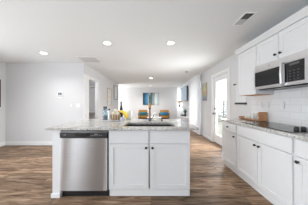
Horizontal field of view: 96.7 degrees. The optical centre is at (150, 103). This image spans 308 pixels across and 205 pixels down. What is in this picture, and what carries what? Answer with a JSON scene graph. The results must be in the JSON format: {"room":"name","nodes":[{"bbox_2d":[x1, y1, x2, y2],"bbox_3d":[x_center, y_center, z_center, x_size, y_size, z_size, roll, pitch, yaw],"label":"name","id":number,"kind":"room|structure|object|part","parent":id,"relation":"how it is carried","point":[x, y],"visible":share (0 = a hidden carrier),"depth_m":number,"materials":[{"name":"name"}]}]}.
{"room":"kitchen","nodes":[
{"label":"kitchen","id":0,"kind":"room"},
{"bbox_2d":[0,62,4,142],"bbox_3d":[-4.330,0.010,0.870,0.120,2.410,6.540,0,0,0],"label":"wall","id":1,"kind":"structure","parent":0,"point":[2,65],"depth_m":3.94,"materials":[{"name":"paint"}]},
{"bbox_2d":[5,63,85,140],"bbox_3d":[-3.123,0.010,4.080,2.295,2.410,0.120,0,0,0],"label":"wall","id":2,"kind":"structure","parent":0,"point":[32,104],"depth_m":4.02,"materials":[{"name":"paint"}]},
{"bbox_2d":[5,141,51,144],"bbox_3d":[-3.123,1.157,4.012,2.295,0.115,0.016,0,0,0],"label":"baseboard","id":3,"kind":"structure","parent":2,"relation":"attached to","point":[6,142],"depth_m":4.00,"materials":[{"name":"white paint"}]},
{"bbox_2d":[57,92,62,97],"bbox_3d":[-2.660,-0.265,4.008,0.164,0.176,0.024,0,0,0],"label":"panel","id":4,"kind":"object","parent":2,"relation":"attached to","point":[59,94],"visible":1,"depth_m":4.00,"materials":[{"name":"white plastic"}]},
{"bbox_2d":[89,80,94,118],"bbox_3d":[-2.473,0.010,5.020,0.755,2.410,1.760,0,0,0],"label":"wall","id":5,"kind":"structure","parent":0,"point":[91,83],"depth_m":5.60,"materials":[{"name":"paint"}]},
{"bbox_2d":[86,65,118,118],"bbox_3d":[-2.035,0.010,6.235,0.120,2.410,4.190,0,0,0],"label":"wall","id":6,"kind":"structure","parent":0,"point":[105,82],"depth_m":5.70,"materials":[{"name":"paint"}]},
{"bbox_2d":[84,74,98,118],"bbox_3d":[-2.026,0.163,4.604,0.138,2.105,1.172,0,0,0],"label":"trim","id":7,"kind":"structure","parent":6,"relation":"attached to","point":[87,78],"depth_m":4.29,"materials":[{"name":"white paint"}]},
{"bbox_2d":[107,88,111,104],"bbox_3d":[-1.962,-0.325,6.470,0.025,0.800,0.660,0,0,0],"label":"framed picture","id":8,"kind":"object","parent":6,"relation":"attached to","point":[109,91],"visible":0.98,"depth_m":6.47,"materials":[{"name":"brown wood"}]},
{"bbox_2d":[108,90,110,102],"bbox_3d":[-1.962,-0.325,6.470,0.002,0.600,0.460,0,0,0],"label":"print","id":9,"kind":"object","parent":8,"relation":"attached to","point":[109,91],"depth_m":6.47},
{"bbox_2d":[114,85,117,99],"bbox_3d":[-1.962,-0.615,7.620,0.025,0.760,0.720,0,0,0],"label":"framed picture","id":10,"kind":"object","parent":6,"relation":"attached to","point":[115,87],"visible":1,"depth_m":7.57,"materials":[{"name":"brown wood"}]},
{"bbox_2d":[114,87,116,97],"bbox_3d":[-1.962,-0.615,7.620,0.002,0.610,0.570,0,0,0],"label":"print","id":11,"kind":"object","parent":10,"relation":"attached to","point":[115,88],"depth_m":7.57},
{"bbox_2d":[0,130,272,204],"bbox_3d":[-1.545,1.275,3.780,7.350,0.120,12.600,0,0,0],"label":"floor","id":12,"kind":"structure","parent":0,"point":[25,170],"depth_m":2.06,"materials":[{"name":"brown wood"}]},
{"bbox_2d":[60,130,108,195],"bbox_3d":[-0.862,0.777,2.043,0.606,0.868,0.604,0,0,0],"label":"dishwasher","id":13,"kind":"object","parent":12,"relation":"on","point":[84,154],"visible":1,"depth_m":1.75,"materials":[{"name":"grey metal"}]},
{"bbox_3d":[-0.862,0.402,1.766,0.606,0.069,0.042,0,0,0],"label":"control panel","id":14,"kind":"part","parent":13,"relation":"part of","materials":[{"name":"grey plastic"}]},
{"bbox_2d":[51,130,189,197],"bbox_3d":[-0.388,0.773,2.051,1.807,0.883,0.657,0,0,0],"label":"kitchen island","id":15,"kind":"object","parent":12,"relation":"on","point":[141,162],"visible":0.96,"depth_m":1.76,"materials":[{"name":"paint"}]},
{"bbox_3d":[-1.232,1.188,2.068,0.119,0.055,0.614,0,0,0],"label":"shoe moulding","id":16,"kind":"part","parent":15,"relation":"part of","materials":[{"name":"white paint"}]},
{"bbox_3d":[-1.224,0.773,2.067,0.105,0.883,0.585,0,0,0],"label":"panel","id":17,"kind":"part","parent":15,"relation":"part of","materials":[{"name":"paint"}]},
{"bbox_2d":[45,119,198,129],"bbox_3d":[-0.365,0.317,2.217,1.930,0.031,1.005,0,0,0],"label":"island countertop","id":18,"kind":"structure","parent":15,"relation":"on","point":[84,124],"depth_m":1.90,"materials":[{"name":"stone"}]},
{"bbox_2d":[101,118,119,121],"bbox_3d":[-0.700,0.288,2.450,0.372,0.026,0.372,0,0,0],"label":"serving tray","id":19,"kind":"object","parent":18,"relation":"on","point":[110,120],"visible":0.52,"depth_m":2.28,"materials":[{"name":"stone"}]},
{"bbox_2d":[103,106,107,119],"bbox_3d":[-0.815,0.166,2.440,0.084,0.238,0.084,0,0,0],"label":"glass jar","id":20,"kind":"object","parent":19,"relation":"on","point":[105,110],"visible":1,"depth_m":2.41,"materials":[{"name":"blue"}]},
{"bbox_2d":[110,114,120,119],"bbox_3d":[-0.635,0.240,2.460,0.184,0.089,0.184,0,0,0],"label":"wicker basket","id":21,"kind":"object","parent":19,"relation":"on","point":[113,117],"visible":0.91,"depth_m":2.39,"materials":[{"name":"wicker"}]},
{"bbox_2d":[118,110,127,118],"bbox_3d":[-0.519,0.197,2.523,0.180,0.156,0.130,0,0,0],"label":"banana bunch","id":22,"kind":"object","parent":18,"relation":"on","point":[124,113],"visible":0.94,"depth_m":2.50,"materials":[{"name":"yellow food"}]},
{"bbox_2d":[126,111,131,119],"bbox_3d":[-0.425,0.218,2.655,0.120,0.165,0.119,0,0,0],"label":"utensil crock","id":23,"kind":"object","parent":18,"relation":"on","point":[129,113],"visible":0.89,"depth_m":2.60,"materials":[{"name":"white ceramic"}]},
{"bbox_2d":[126,124,172,125],"bbox_3d":[-0.020,0.444,2.015,0.734,0.219,0.404,0,0,0],"label":"sink","id":24,"kind":"object","parent":18,"relation":"in","point":[129,124],"visible":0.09,"depth_m":2.21,"materials":[{"name":"silver metal"}]},
{"bbox_2d":[148,94,153,120],"bbox_3d":[0.001,0.066,2.318,0.103,0.470,0.224,0,0,0],"label":"kitchen faucet","id":25,"kind":"object","parent":18,"relation":"on","point":[149,104],"visible":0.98,"depth_m":2.26,"materials":[{"name":"silver metal"}]},
{"bbox_3d":[-0.285,0.424,1.765,0.508,0.158,0.020,0,0,0],"label":"drawer","id":26,"kind":"part","parent":15,"relation":"part of","materials":[{"name":"paint"}]},
{"bbox_3d":[-0.285,0.804,1.765,0.508,0.577,0.020,0,0,0],"label":"door","id":27,"kind":"part","parent":15,"relation":"part of","materials":[{"name":"paint"}]},
{"bbox_3d":[0.241,0.424,1.765,0.508,0.158,0.020,0,0,0],"label":"drawer","id":28,"kind":"part","parent":15,"relation":"part of","materials":[{"name":"paint"}]},
{"bbox_3d":[0.241,0.804,1.765,0.508,0.577,0.020,0,0,0],"label":"door","id":29,"kind":"part","parent":15,"relation":"part of","materials":[{"name":"paint"}]},
{"bbox_2d":[138,110,148,118],"bbox_3d":[-0.522,0.813,9.016,0.696,0.810,0.632,0,0,-6],"label":"armchair","id":30,"kind":"object","parent":12,"relation":"on","point":[139,117],"visible":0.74,"depth_m":8.76,"materials":[{"name":"brown wood"}]},
{"bbox_2d":[139,112,146,115],"bbox_3d":[-0.510,0.655,8.930,0.500,0.235,0.128,0,0,-6],"label":"throw pillow","id":31,"kind":"object","parent":30,"relation":"on","point":[140,113],"visible":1,"depth_m":8.89,"materials":[{"name":"teal fabric"}]},
{"bbox_2d":[159,110,169,118],"bbox_3d":[0.872,0.813,9.016,0.696,0.810,0.632,0,0,6],"label":"armchair","id":32,"kind":"object","parent":12,"relation":"on","point":[164,117],"visible":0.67,"depth_m":8.77,"materials":[{"name":"brown wood"}]},
{"bbox_2d":[160,112,167,115],"bbox_3d":[0.860,0.655,8.930,0.500,0.235,0.128,0,0,6],"label":"throw pillow","id":33,"kind":"object","parent":32,"relation":"on","point":[161,113],"visible":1,"depth_m":8.89,"materials":[{"name":"blue fabric"}]},
{"bbox_2d":[222,121,239,176],"bbox_3d":[1.685,0.773,2.520,0.593,0.883,0.470,0,0,0],"label":"base cabinet","id":34,"kind":"object","parent":12,"relation":"on","point":[229,132],"visible":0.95,"depth_m":2.48,"materials":[{"name":"paint"}]},
{"bbox_3d":[1.430,0.424,2.520,0.020,0.158,0.440,0,0,0],"label":"drawer","id":35,"kind":"part","parent":34,"relation":"part of","materials":[{"name":"paint"}]},
{"bbox_3d":[1.430,0.804,2.520,0.020,0.577,0.440,0,0,0],"label":"door","id":36,"kind":"part","parent":34,"relation":"part of","materials":[{"name":"paint"}]},
{"bbox_2d":[237,124,295,204],"bbox_3d":[1.685,0.773,1.825,0.593,0.883,0.918,0,0,0],"label":"base cabinet","id":37,"kind":"object","parent":12,"relation":"on","point":[265,159],"visible":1,"depth_m":1.67,"materials":[{"name":"paint"}]},
{"bbox_3d":[1.430,0.804,2.049,0.020,0.577,0.441,0,0,0],"label":"door","id":38,"kind":"part","parent":37,"relation":"part of","materials":[{"name":"paint"}]},
{"bbox_3d":[1.430,0.424,1.825,0.020,0.158,0.888,0,0,0],"label":"drawer","id":39,"kind":"part","parent":37,"relation":"part of","materials":[{"name":"paint"}]},
{"bbox_3d":[1.430,0.804,1.601,0.020,0.577,0.441,0,0,0],"label":"door","id":40,"kind":"part","parent":37,"relation":"part of","materials":[{"name":"paint"}]},
{"bbox_2d":[294,138,307,204],"bbox_3d":[1.685,0.773,1.032,0.593,0.883,0.665,0,0,0],"label":"base cabinet","id":41,"kind":"object","parent":12,"relation":"on","point":[301,158],"visible":0.99,"depth_m":1.29,"materials":[{"name":"paint"}]},
{"bbox_2d":[220,119,307,140],"bbox_3d":[1.687,0.316,1.718,0.573,0.030,2.115,0,0,0],"label":"countertop","id":42,"kind":"structure","parent":41,"relation":"on","point":[300,135],"depth_m":1.63,"materials":[{"name":"stone"}]},
{"bbox_2d":[239,112,267,121],"bbox_3d":[1.865,0.218,2.540,0.150,0.165,0.530,0,0,0],"label":"wooden caddy","id":43,"kind":"object","parent":42,"relation":"on","point":[262,116],"visible":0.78,"depth_m":2.27,"materials":[{"name":"brown wood"}]},
{"bbox_3d":[1.865,0.281,2.530,0.150,0.016,0.510,0,0,0],"label":"board","id":44,"kind":"part","parent":43,"relation":"part of","materials":[{"name":"brown wood"}]},
{"bbox_2d":[253,113,257,119],"bbox_3d":[1.830,0.217,2.400,0.066,0.110,0.066,0,0,0],"label":"glass tumbler","id":45,"kind":"object","parent":43,"relation":"in","point":[255,115],"visible":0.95,"depth_m":2.38,"materials":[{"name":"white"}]},
{"bbox_2d":[242,122,307,131],"bbox_3d":[1.700,0.278,1.815,0.490,0.046,0.760,0,0,0],"label":"cooktop","id":46,"kind":"object","parent":42,"relation":"in","point":[277,126],"visible":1,"depth_m":1.77,"materials":[{"name":"black glass"}]},
{"bbox_3d":[1.430,0.804,1.032,0.020,0.577,0.635,0,0,0],"label":"door","id":47,"kind":"part","parent":41,"relation":"part of","materials":[{"name":"paint"}]},
{"bbox_3d":[1.430,0.424,1.032,0.020,0.158,0.635,0,0,0],"label":"drawer","id":48,"kind":"part","parent":41,"relation":"part of","materials":[{"name":"paint"}]},
{"bbox_2d":[119,87,177,118],"bbox_3d":[-1.607,0.010,10.020,7.185,2.410,0.120,0,0,0],"label":"wall","id":49,"kind":"structure","parent":0,"point":[131,98],"depth_m":9.96,"materials":[{"name":"paint"}]},
{"bbox_2d":[143,93,158,104],"bbox_3d":[0.000,-0.355,9.941,1.170,0.880,0.035,0,0,0],"label":"abstract painting","id":50,"kind":"object","parent":49,"relation":"attached to","point":[154,96],"visible":1,"depth_m":9.94,"materials":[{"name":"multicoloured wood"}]},
{"bbox_2d":[0,0,307,86],"bbox_3d":[-1.545,-1.255,3.780,7.350,0.120,12.600,0,0,0],"label":"ceiling","id":51,"kind":"structure","parent":0,"point":[203,34],"depth_m":2.33,"materials":[{"name":"paint"}]},
{"bbox_2d":[75,56,101,62],"bbox_3d":[-1.660,-1.187,3.700,0.500,0.014,0.500,0,0,0],"label":"ceiling vent","id":52,"kind":"object","parent":51,"relation":"in","point":[86,59],"visible":1,"depth_m":3.66,"materials":[{"name":"white metal"}]},
{"bbox_2d":[166,41,174,44],"bbox_3d":[0.385,-1.190,2.690,0.176,0.009,0.176,0,0,0],"label":"recessed light","id":53,"kind":"object","parent":51,"relation":"in","point":[168,42],"visible":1,"depth_m":2.70,"materials":[{"name":"white paint"}]},
{"bbox_2d":[232,12,257,25],"bbox_3d":[1.305,-1.187,1.925,0.160,0.014,0.300,0,0,0],"label":"ceiling vent","id":54,"kind":"object","parent":51,"relation":"in","point":[246,16],"visible":1,"depth_m":1.91,"materials":[{"name":"white metal"}]},
{"bbox_2d":[181,54,250,136],"bbox_3d":[2.050,0.010,3.840,0.130,2.410,12.480,0,0,0],"label":"wall","id":55,"kind":"structure","parent":0,"point":[236,110],"depth_m":4.09,"materials":[{"name":"paint"}]},
{"bbox_2d":[177,86,180,118],"bbox_3d":[1.913,0.029,9.220,0.143,2.333,1.156,0,0,0],"label":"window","id":56,"kind":"structure","parent":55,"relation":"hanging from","point":[178,88],"depth_m":9.18,"materials":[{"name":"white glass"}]},
{"bbox_2d":[181,86,187,100],"bbox_3d":[1.891,-0.535,7.600,0.188,0.770,1.340,0,0,0],"label":"painting","id":57,"kind":"object","parent":55,"relation":"attached to","point":[184,91],"visible":0.93,"depth_m":7.35,"materials":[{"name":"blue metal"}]},
{"bbox_2d":[188,73,200,134],"bbox_3d":[1.911,0.013,5.985,0.148,2.363,1.686,0,0,0],"label":"sheer curtain","id":58,"kind":"object","parent":55,"relation":"hanging from","point":[194,83],"visible":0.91,"depth_m":5.71,"materials":[{"name":"white fabric"}]},
{"bbox_2d":[202,82,206,100],"bbox_3d":[1.969,-0.435,5.020,0.030,0.640,0.360,0,0,0],"label":"abstract painting","id":59,"kind":"object","parent":55,"relation":"attached to","point":[204,86],"visible":1,"depth_m":5.04,"materials":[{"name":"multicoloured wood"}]},
{"bbox_2d":[203,83,205,99],"bbox_3d":[1.975,-0.435,5.020,0.014,0.624,0.344,0,0,0],"label":"print","id":60,"kind":"object","parent":59,"relation":"attached to","point":[204,85],"depth_m":5.04},
{"bbox_2d":[201,132,210,139],"bbox_3d":[1.977,1.157,7.220,0.016,0.115,5.480,0,0,0],"label":"baseboard","id":61,"kind":"structure","parent":55,"relation":"attached to","point":[202,133],"depth_m":4.86,"materials":[{"name":"white paint"}]},
{"bbox_2d":[212,73,227,145],"bbox_3d":[2.003,0.191,3.950,0.123,2.028,0.856,0,0,0],"label":"door","id":62,"kind":"structure","parent":55,"relation":"in","point":[218,139],"depth_m":4.22,"materials":[{"name":"white paint"}]},
{"bbox_2d":[211,67,229,141],"bbox_3d":[2.040,0.147,3.950,0.150,2.135,1.050,0,0,0],"label":"trim","id":63,"kind":"structure","parent":55,"relation":"attached to","point":[227,70],"depth_m":4.38,"materials":[{"name":"white paint"}]},
{"bbox_2d":[233,84,246,104],"bbox_3d":[1.952,-0.225,3.022,0.063,0.480,0.375,0,0,0],"label":"wall shelf","id":64,"kind":"object","parent":55,"relation":"attached to","point":[239,99],"visible":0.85,"depth_m":3.05,"materials":[{"name":"black metal"}]},
{"bbox_2d":[238,45,274,95],"bbox_3d":[1.831,-0.550,2.422,0.302,0.799,0.465,0,0,0],"label":"upper cabinet","id":65,"kind":"object","parent":55,"relation":"attached to","point":[246,60],"visible":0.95,"depth_m":2.39,"materials":[{"name":"paint"}]},
{"bbox_3d":[1.690,-0.548,2.422,0.020,0.775,0.457,0,0,0],"label":"door","id":66,"kind":"part","parent":65,"relation":"part of","materials":[{"name":"paint"}]},
{"bbox_2d":[251,87,307,126],"bbox_3d":[1.980,-0.132,1.680,0.010,0.906,2.040,0,0,0],"label":"tile backsplash","id":67,"kind":"structure","parent":55,"relation":"attached to","point":[295,111],"depth_m":2.00,"materials":[{"name":"white tile"}]},
{"bbox_2d":[254,49,307,89],"bbox_3d":[1.782,-0.395,1.811,0.381,0.374,0.750,0,0,0],"label":"microwave","id":68,"kind":"object","parent":55,"relation":"attached to","point":[290,71],"visible":1,"depth_m":1.69,"materials":[{"name":"grey metal"}]},
{"bbox_3d":[1.661,-0.358,1.936,0.042,0.271,0.500,0,0,0],"label":"door","id":69,"kind":"part","parent":68,"relation":"part of","materials":[{"name":"silver metal"}]},
{"bbox_3d":[1.619,-0.372,1.698,0.054,0.297,0.030,0,0,0],"label":"handle","id":70,"kind":"part","parent":68,"relation":"part of","materials":[{"name":"silver metal"}]},
{"bbox_3d":[1.662,-0.376,1.574,0.040,0.229,0.216,0,0,0],"label":"control panel","id":71,"kind":"part","parent":68,"relation":"part of","materials":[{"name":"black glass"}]},
{"bbox_3d":[1.661,-0.358,1.560,0.042,0.271,0.248,0,0,0],"label":"frame","id":72,"kind":"part","parent":68,"relation":"part of","materials":[{"name":"silver metal"}]},
{"bbox_2d":[256,16,307,66],"bbox_3d":[1.815,-0.767,1.811,0.334,0.365,0.756,0,0,0],"label":"upper cabinet","id":73,"kind":"object","parent":55,"relation":"attached to","point":[293,39],"visible":0.92,"depth_m":1.73,"materials":[{"name":"paint"}]},
{"bbox_3d":[1.690,-0.763,2.000,0.020,0.345,0.370,0,0,0],"label":"door","id":74,"kind":"part","parent":73,"relation":"part of","materials":[{"name":"paint"}]},
{"bbox_2d":[234,5,307,55],"bbox_3d":[1.810,-0.990,1.698,0.344,0.080,1.995,0,0,0],"label":"trim","id":75,"kind":"structure","parent":73,"relation":"attached to","point":[301,14],"depth_m":1.81,"materials":[{"name":"paint"}]},
{"bbox_3d":[1.690,-0.763,1.622,0.020,0.345,0.370,0,0,0],"label":"door","id":76,"kind":"part","parent":73,"relation":"part of","materials":[{"name":"paint"}]},
{"label":"outside","id":77,"kind":"structure","parent":0,"visible":0},
{"bbox_2d":[217,115,225,136],"bbox_3d":[8.100,1.385,5.000,11.800,0.100,22.000,0,0,0],"label":"ground","id":78,"kind":"structure","parent":77,"point":[219,124],"depth_m":7.41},
{"bbox_2d":[217,100,225,121],"bbox_3d":[5.050,0.545,5.500,0.100,1.580,13.000,0,0,0],"label":"fence","id":79,"kind":"object","parent":78,"relation":"on","point":[223,113],"visible":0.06,"depth_m":9.72,"materials":[{"name":"white"}]}
]}

